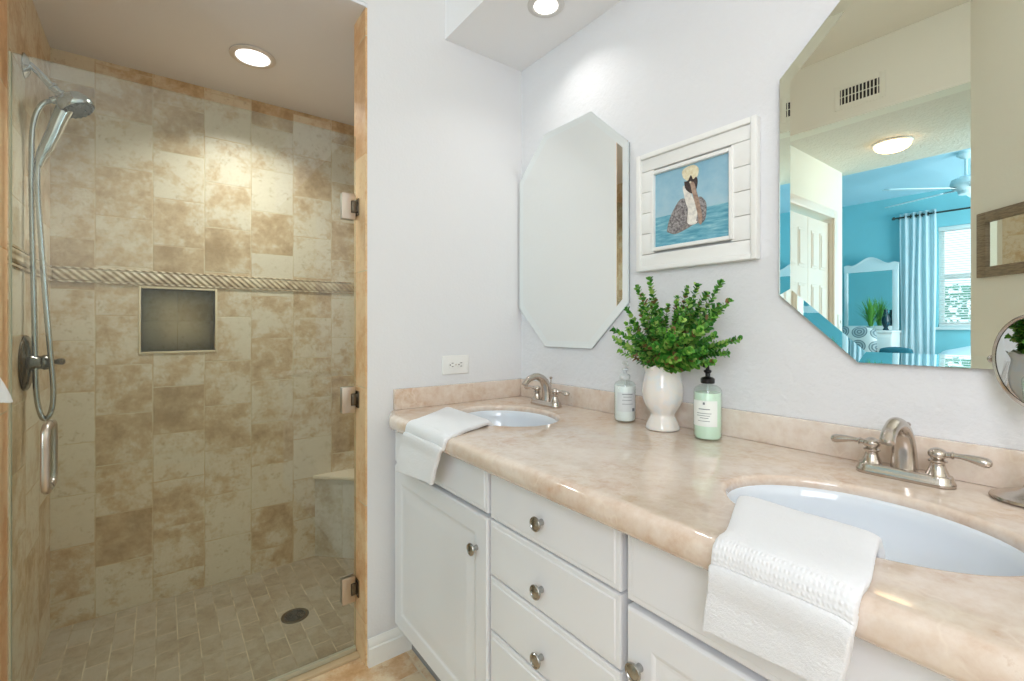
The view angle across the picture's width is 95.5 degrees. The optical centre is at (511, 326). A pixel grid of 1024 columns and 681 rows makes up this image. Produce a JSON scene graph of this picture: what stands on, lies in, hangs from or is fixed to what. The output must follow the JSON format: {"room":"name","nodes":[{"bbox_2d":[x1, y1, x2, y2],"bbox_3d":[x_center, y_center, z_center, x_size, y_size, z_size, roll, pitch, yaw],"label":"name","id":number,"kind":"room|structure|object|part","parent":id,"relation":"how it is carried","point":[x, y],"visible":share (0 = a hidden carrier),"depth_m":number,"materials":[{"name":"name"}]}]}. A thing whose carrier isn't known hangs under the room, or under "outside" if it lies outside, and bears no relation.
{"room":"bathroom","nodes":[
{"label":"bathroom","id":0,"kind":"room"},
{"bbox_2d":[7,0,49,680],"bbox_3d":[-1.595,0.010,1.459,0.100,2.350,0.810,0,0,-37],"label":"wall","id":1,"kind":"structure","parent":0,"point":[25,32],"depth_m":1.48,"materials":[{"name":"tile"}]},
{"bbox_2d":[0,0,6,680],"bbox_3d":[-1.263,0.036,1.128,0.032,2.297,0.118,0,0,-37],"label":"trim","id":2,"kind":"structure","parent":1,"relation":"attached to","point":[3,3],"depth_m":1.16,"materials":[{"name":"tile"}]},
{"bbox_2d":[18,335,65,390],"bbox_3d":[-1.505,0.116,1.501,0.094,0.176,0.176,0,0,-37],"label":"shower valve","id":3,"kind":"object","parent":1,"relation":"attached to","point":[27,362],"visible":0.84,"depth_m":1.45,"materials":[{"name":"silver metal"}]},
{"bbox_3d":[-1.483,0.115,1.518,0.038,0.022,0.022,0,0,-37],"label":"lever","id":4,"kind":"part","parent":3,"relation":"part of","materials":[{"name":"silver metal"}]},
{"bbox_2d":[21,52,94,420],"bbox_3d":[-1.468,-0.279,1.512,0.170,1.162,0.099,0,0,-42],"label":"shower","id":5,"kind":"object","parent":1,"relation":"attached to","point":[68,104],"visible":1,"depth_m":1.48,"materials":[{"name":"silver metal"}]},
{"bbox_3d":[-1.505,-0.796,1.489,0.086,0.085,0.021,0,0,-37],"label":"arm","id":6,"kind":"part","parent":5,"relation":"part of","materials":[{"name":"silver metal"}]},
{"bbox_2d":[33,0,366,125],"bbox_3d":[-0.962,-1.131,1.861,1.595,0.088,0.930,0,0,-37],"label":"ceiling","id":7,"kind":"structure","parent":0,"point":[311,42],"depth_m":1.79,"materials":[{"name":"white paint"}]},
{"bbox_2d":[229,45,275,68],"bbox_3d":[-1.055,-1.095,1.896,0.168,0.006,0.168,0,0,-37],"label":"recessed light","id":8,"kind":"object","parent":7,"relation":"in","point":[251,56],"visible":1,"depth_m":1.89,"materials":[{"name":"white"}]},
{"bbox_2d":[50,47,353,630],"bbox_3d":[-1.271,0.010,2.271,1.595,2.350,0.104,0,0,-37],"label":"wall","id":9,"kind":"structure","parent":0,"point":[196,425],"depth_m":2.08,"materials":[{"name":"tile"}]},
{"bbox_3d":[-1.476,-0.028,2.066,0.284,0.289,0.024,0,0,-37],"label":"trim","id":10,"kind":"part","parent":9,"relation":"part of","materials":[{"name":"beige tile"}]},
{"bbox_2d":[7,241,353,293],"bbox_3d":[-0.998,-0.207,1.909,1.395,0.062,0.810,0,0,-37],"label":"trim","id":11,"kind":"structure","parent":9,"relation":"attached to","point":[19,256],"depth_m":2.03,"materials":[{"name":"tile"}]},
{"bbox_2d":[32,556,435,680],"bbox_3d":[-0.177,1.215,0.449,2.458,0.060,4.330,0,0,-37],"label":"floor","id":12,"kind":"structure","parent":0,"point":[230,630],"depth_m":1.77,"materials":[{"name":"tile"}]},
{"bbox_2d":[281,608,308,623],"bbox_3d":[-0.888,1.182,1.905,0.104,0.005,0.104,0,0,-37],"label":"floor drain","id":13,"kind":"object","parent":12,"relation":"on","point":[295,615],"visible":1,"depth_m":1.90,"materials":[{"name":"silver metal"}]},
{"bbox_2d":[313,468,353,558],"bbox_3d":[-0.727,0.976,2.353,0.426,0.418,0.426,0,0,-37],"label":"bench","id":14,"kind":"object","parent":12,"relation":"on","point":[334,491],"visible":0.26,"depth_m":2.39,"materials":[{"name":"tile"}]},
{"bbox_3d":[-0.727,0.775,2.353,0.426,0.017,0.426,0,0,-37],"label":"seat","id":15,"kind":"part","parent":14,"relation":"part of","materials":[{"name":"beige stone"}]},
{"bbox_2d":[395,431,492,680],"bbox_3d":[-0.020,0.767,1.596,0.618,0.836,0.624,0,0,-37],"label":"vanity cabinet","id":16,"kind":"object","parent":12,"relation":"on","point":[443,574],"visible":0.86,"depth_m":1.35,"materials":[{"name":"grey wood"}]},
{"bbox_3d":[-0.102,0.578,1.211,0.024,0.032,0.032,0,0,-37],"label":"knob","id":17,"kind":"part","parent":16,"relation":"part of","materials":[{"name":"grey metal"}]},
{"bbox_2d":[389,378,1023,680],"bbox_3d":[0.325,0.288,1.121,0.646,0.124,1.799,0,0,-37],"label":"countertop","id":18,"kind":"structure","parent":16,"relation":"on","point":[665,491],"depth_m":0.90,"materials":[{"name":"beige stone"}]},
{"bbox_2d":[470,410,556,426],"bbox_3d":[-0.017,0.392,1.584,0.334,0.154,0.429,0,0,-37],"label":"sink basin","id":19,"kind":"object","parent":18,"relation":"in","point":[497,417],"visible":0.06,"depth_m":1.74,"materials":[{"name":"white ceramic"}]},
{"bbox_2d":[521,373,569,408],"bbox_3d":[0.129,0.237,1.769,0.190,0.126,0.176,0,0,10],"label":"faucet","id":20,"kind":"object","parent":18,"relation":"on","point":[549,399],"visible":1,"depth_m":1.75,"materials":[{"name":"silver metal"}]},
{"bbox_3d":[0.096,0.229,1.744,0.136,0.110,0.045,0,0,-37],"label":"spout","id":21,"kind":"part","parent":20,"relation":"part of","materials":[{"name":"silver metal"}]},
{"bbox_3d":[0.098,0.257,1.810,0.040,0.057,0.040,0,0,-37],"label":"handle","id":22,"kind":"part","parent":20,"relation":"part of","materials":[{"name":"silver metal"}]},
{"bbox_3d":[0.129,0.289,1.769,0.047,0.021,0.155,0,0,-37],"label":"plate","id":23,"kind":"part","parent":20,"relation":"part of","materials":[{"name":"silver metal"}]},
{"bbox_3d":[0.160,0.257,1.728,0.040,0.057,0.040,0,0,-37],"label":"handle","id":24,"kind":"part","parent":20,"relation":"part of","materials":[{"name":"silver metal"}]},
{"bbox_3d":[0.185,0.242,1.694,0.022,0.020,0.062,0,0,-37],"label":"lever","id":25,"kind":"part","parent":20,"relation":"part of","materials":[{"name":"silver metal"}]},
{"bbox_2d":[614,361,635,422],"bbox_3d":[0.359,0.204,1.477,0.067,0.190,0.068,0,0,-37],"label":"soap bottle","id":26,"kind":"object","parent":18,"relation":"on","point":[624,393],"visible":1,"depth_m":1.45,"materials":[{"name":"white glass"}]},
{"bbox_2d":[642,364,683,431],"bbox_3d":[0.440,0.204,1.363,0.116,0.190,0.116,0,0,-37],"label":"vase","id":27,"kind":"object","parent":18,"relation":"on","point":[662,391],"visible":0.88,"depth_m":1.32,"materials":[{"name":"white ceramic"}]},
{"bbox_2d":[610,276,742,373],"bbox_3d":[0.432,-0.006,1.319,0.208,0.284,0.414,0,0,-31],"label":"potted plant","id":28,"kind":"object","parent":27,"relation":"in","point":[678,347],"visible":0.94,"depth_m":1.26,"materials":[{"name":"green plant"}]},
{"bbox_3d":[0.428,-0.001,1.313,0.195,0.275,0.396,0,0,-37],"label":"stem","id":29,"kind":"part","parent":28,"relation":"part of","materials":[{"name":"green plant"}]},
{"bbox_2d":[693,363,720,440],"bbox_3d":[0.522,0.196,1.243,0.072,0.206,0.071,0,0,-37],"label":"soap bottle","id":30,"kind":"object","parent":18,"relation":"on","point":[706,403],"visible":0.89,"depth_m":1.22,"materials":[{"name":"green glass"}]},
{"bbox_2d":[697,402,709,421],"bbox_3d":[0.502,0.223,1.217,0.036,0.050,0.005,0,0,39],"label":"print","id":31,"kind":"object","parent":30,"relation":"attached to","point":[703,408],"depth_m":1.22,"materials":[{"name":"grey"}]},
{"bbox_2d":[727,485,1023,575],"bbox_3d":[0.555,0.392,0.750,0.334,0.154,0.440,0,0,-37],"label":"sink basin","id":32,"kind":"object","parent":18,"relation":"in","point":[911,536],"visible":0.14,"depth_m":0.80,"materials":[{"name":"white ceramic"}]},
{"bbox_2d":[831,417,992,489],"bbox_3d":[0.774,0.237,0.920,0.190,0.126,0.176,0,0,10],"label":"faucet","id":33,"kind":"object","parent":18,"relation":"on","point":[897,433],"visible":1,"depth_m":0.90,"materials":[{"name":"silver metal"}]},
{"bbox_3d":[0.718,0.242,0.995,0.022,0.020,0.062,0,0,-37],"label":"lever","id":34,"kind":"part","parent":33,"relation":"part of","materials":[{"name":"silver metal"}]},
{"bbox_3d":[0.743,0.257,0.961,0.040,0.057,0.040,0,0,-37],"label":"handle","id":35,"kind":"part","parent":33,"relation":"part of","materials":[{"name":"silver metal"}]},
{"bbox_3d":[0.741,0.229,0.896,0.136,0.110,0.045,0,0,-37],"label":"spout","id":36,"kind":"part","parent":33,"relation":"part of","materials":[{"name":"silver metal"}]},
{"bbox_3d":[0.774,0.289,0.920,0.047,0.021,0.155,0,0,-37],"label":"plate","id":37,"kind":"part","parent":33,"relation":"part of","materials":[{"name":"silver metal"}]},
{"bbox_3d":[0.804,0.257,0.880,0.040,0.057,0.040,0,0,-37],"label":"handle","id":38,"kind":"part","parent":33,"relation":"part of","materials":[{"name":"silver metal"}]},
{"bbox_3d":[0.830,0.242,0.846,0.022,0.020,0.062,0,0,-37],"label":"lever","id":39,"kind":"part","parent":33,"relation":"part of","materials":[{"name":"silver metal"}]},
{"bbox_2d":[987,315,1023,507],"bbox_3d":[0.875,0.137,0.777,0.104,0.324,0.169,0,0,32],"label":"makeup mirror","id":40,"kind":"object","parent":18,"relation":"on","point":[1007,357],"visible":1,"depth_m":0.82,"materials":[{"name":"silver metal"}]},
{"bbox_3d":[0.876,0.060,0.774,0.007,0.158,0.158,0,0,6],"label":"looking glass","id":41,"kind":"part","parent":40,"relation":"part of","materials":[{"name":"white mirror"}]},
{"bbox_2d":[491,474,633,680],"bbox_3d":[0.297,0.767,1.175,0.618,0.836,0.428,0,0,-37],"label":"drawers","id":42,"kind":"object","parent":12,"relation":"on","point":[560,600],"visible":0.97,"depth_m":0.98,"materials":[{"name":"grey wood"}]},
{"bbox_3d":[0.083,0.908,1.015,0.036,0.285,0.415,0,0,-37],"label":"drawer","id":43,"kind":"part","parent":42,"relation":"part of","materials":[{"name":"white paint"}]},
{"bbox_3d":[0.056,0.717,1.002,0.024,0.032,0.032,0,0,-37],"label":"knob","id":44,"kind":"part","parent":42,"relation":"part of","materials":[{"name":"grey metal"}]},
{"bbox_3d":[0.056,0.570,1.002,0.024,0.032,0.032,0,0,-37],"label":"knob","id":45,"kind":"part","parent":42,"relation":"part of","materials":[{"name":"grey metal"}]},
{"bbox_3d":[0.056,0.424,1.002,0.024,0.032,0.032,0,0,-37],"label":"knob","id":46,"kind":"part","parent":42,"relation":"part of","materials":[{"name":"grey metal"}]},
{"bbox_3d":[0.083,0.694,1.015,0.036,0.132,0.415,0,0,-37],"label":"drawer","id":47,"kind":"part","parent":42,"relation":"part of","materials":[{"name":"white paint"}]},
{"bbox_3d":[0.083,0.416,1.015,0.036,0.130,0.415,0,0,-37],"label":"drawer","id":48,"kind":"part","parent":42,"relation":"part of","materials":[{"name":"white paint"}]},
{"bbox_2d":[625,535,952,680],"bbox_3d":[0.616,0.767,0.752,0.618,0.836,0.629,0,0,-37],"label":"vanity cabinet","id":49,"kind":"object","parent":12,"relation":"on","point":[667,641],"visible":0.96,"depth_m":0.74,"materials":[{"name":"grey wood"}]},
{"bbox_3d":[0.211,0.588,0.796,0.024,0.032,0.032,0,0,-37],"label":"knob","id":50,"kind":"part","parent":49,"relation":"part of","materials":[{"name":"grey metal"}]},
{"bbox_3d":[0.402,0.773,0.593,0.036,0.554,0.613,0,0,-37],"label":"door","id":51,"kind":"part","parent":49,"relation":"part of","materials":[{"name":"white paint"}]},
{"bbox_2d":[286,650,359,680],"bbox_3d":[-0.914,1.180,1.424,0.881,0.010,0.065,0,0,-37],"label":"trim","id":52,"kind":"structure","parent":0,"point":[329,666],"depth_m":1.60,"materials":[{"name":"beige stone"}]},
{"bbox_2d":[360,0,520,638],"bbox_3d":[-0.595,-0.235,1.630,1.703,2.840,0.120,0,0,-37],"label":"wall","id":53,"kind":"structure","parent":0,"point":[444,116],"depth_m":1.76,"materials":[{"name":"white paint"}]},
{"bbox_2d":[8,51,358,680],"bbox_3d":[-0.912,0.243,1.429,0.873,1.862,0.126,0,0,-37],"label":"shower door","id":54,"kind":"structure","parent":53,"relation":"attached to","point":[349,207],"depth_m":1.16,"materials":[{"name":"clear glass"}]},
{"bbox_3d":[-1.203,0.337,1.210,0.019,0.184,0.126,0,0,-37],"label":"handle","id":55,"kind":"part","parent":54,"relation":"part of","materials":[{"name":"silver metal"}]},
{"bbox_2d":[354,7,366,666],"bbox_3d":[-0.544,0.036,1.670,0.006,2.297,0.118,0,0,-37],"label":"trim","id":56,"kind":"structure","parent":53,"relation":"attached to","point":[360,27],"depth_m":1.66,"materials":[{"name":"tile"}]},
{"bbox_2d":[367,627,411,667],"bbox_3d":[-0.434,1.138,1.668,0.165,0.094,0.014,0,0,-37],"label":"baseboard","id":57,"kind":"structure","parent":53,"relation":"attached to","point":[387,645],"depth_m":1.65,"materials":[{"name":"white wood"}]},
{"bbox_2d":[442,355,468,374],"bbox_3d":[-0.221,0.150,1.831,0.120,0.074,0.009,0,0,-37],"label":"wall outlet","id":58,"kind":"object","parent":53,"relation":"attached to","point":[451,364],"visible":1,"depth_m":1.83,"materials":[{"name":"white plastic"}]},
{"bbox_2d":[448,361,454,368],"bbox_3d":[-0.235,0.150,1.818,0.030,0.028,0.003,0,0,-37],"label":"receptacle","id":59,"kind":"object","parent":58,"relation":"attached to","point":[451,364],"depth_m":1.82,"materials":[{"name":"white plastic"}]},
{"bbox_2d":[457,361,463,367],"bbox_3d":[-0.204,0.150,1.841,0.030,0.028,0.003,0,0,-37],"label":"receptacle","id":60,"kind":"object","parent":58,"relation":"attached to","point":[460,364],"depth_m":1.84,"materials":[{"name":"white plastic"}]},
{"bbox_2d":[393,379,520,409],"bbox_3d":[-0.196,0.263,1.842,0.570,0.074,0.020,0,0,-37],"label":"backsplash","id":61,"kind":"structure","parent":53,"relation":"attached to","point":[415,397],"depth_m":1.81,"materials":[{"name":"beige stone"}]},
{"bbox_2d":[396,407,493,484],"bbox_3d":[-0.196,0.369,1.451,0.264,0.180,0.354,0,0,-37],"label":"hand towel","id":62,"kind":"object","parent":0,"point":[424,439],"visible":0.97,"depth_m":1.36,"materials":[{"name":"white fabric"}]},
{"bbox_2d":[445,0,621,70],"bbox_3d":[0.854,-1.385,0.644,0.377,0.540,3.200,0,0,-37],"label":"ceiling","id":63,"kind":"structure","parent":0,"point":[505,32],"depth_m":1.74,"materials":[{"name":"white paint"}]},
{"bbox_2d":[527,0,564,17],"bbox_3d":[0.118,-1.111,1.614,0.128,0.006,0.128,0,0,-37],"label":"recessed light","id":64,"kind":"object","parent":63,"relation":"in","point":[538,8],"visible":1,"depth_m":1.62,"materials":[{"name":"white"}]},
{"bbox_2d":[521,0,1023,449],"bbox_3d":[1.074,-0.235,0.748,0.100,2.840,3.300,0,0,-37],"label":"wall","id":65,"kind":"structure","parent":0,"point":[659,73],"depth_m":1.29,"materials":[{"name":"white paint"}]},
{"bbox_2d":[519,111,629,348],"bbox_3d":[0.216,-0.349,1.789,0.016,0.859,0.580,0,0,-38],"label":"wall mirror","id":66,"kind":"object","parent":65,"relation":"attached to","point":[574,190],"visible":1,"depth_m":1.75,"materials":[{"name":"clear glass"}]},
{"bbox_2d":[636,115,759,271],"bbox_3d":[0.528,-0.364,1.367,0.025,0.374,0.383,0,0,-37],"label":"framed picture","id":67,"kind":"object","parent":65,"relation":"attached to","point":[704,188],"visible":1,"depth_m":1.34,"materials":[{"name":"white wood"}]},
{"bbox_2d":[655,153,728,246],"bbox_3d":[0.525,-0.362,1.371,0.001,0.229,0.242,0,0,-37],"label":"print","id":68,"kind":"object","parent":67,"relation":"attached to","point":[692,195],"depth_m":1.36,"materials":[{"name":"blue paper"}]},
{"bbox_3d":[0.522,-0.362,1.368,0.015,0.251,0.264,0,0,-37],"label":"frame","id":69,"kind":"part","parent":67,"relation":"part of","materials":[{"name":"white wood"}]},
{"bbox_2d":[519,378,1023,487],"bbox_3d":[0.575,0.263,1.310,0.019,0.074,1.799,0,0,-37],"label":"backsplash","id":70,"kind":"structure","parent":65,"relation":"attached to","point":[1007,470],"depth_m":1.10,"materials":[{"name":"beige stone"}]},
{"bbox_2d":[780,0,1023,368],"bbox_3d":[0.856,-0.349,0.940,0.016,0.859,0.589,0,0,-37],"label":"wall mirror","id":71,"kind":"object","parent":65,"relation":"attached to","point":[902,121],"visible":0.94,"depth_m":0.97,"materials":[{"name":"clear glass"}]},
{"bbox_2d":[702,496,885,680],"bbox_3d":[0.389,0.345,0.646,0.192,0.142,0.254,0,0,44],"label":"hand towel","id":72,"kind":"object","parent":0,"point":[786,587],"visible":0.99,"depth_m":0.57,"materials":[{"name":"white fabric"}]},
{"bbox_3d":[-1.465,-0.235,0.975,0.475,2.840,0.120,0,0,-37],"label":"wall","id":73,"kind":"structure","parent":0,"visible":0},
{"bbox_3d":[-1.285,-0.169,1.006,0.159,0.176,0.046,0,0,-37],"label":"towel ring","id":74,"kind":"object","parent":73,"relation":"attached to","visible":0},
{"bbox_2d":[0,378,12,402],"bbox_3d":[-1.285,0.030,0.982,0.326,0.290,0.049,0,0,-37],"label":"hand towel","id":75,"kind":"object","parent":74,"relation":"hanging from","point":[5,397],"visible":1,"depth_m":1.06,"materials":[{"name":"white fabric"}]}
]}

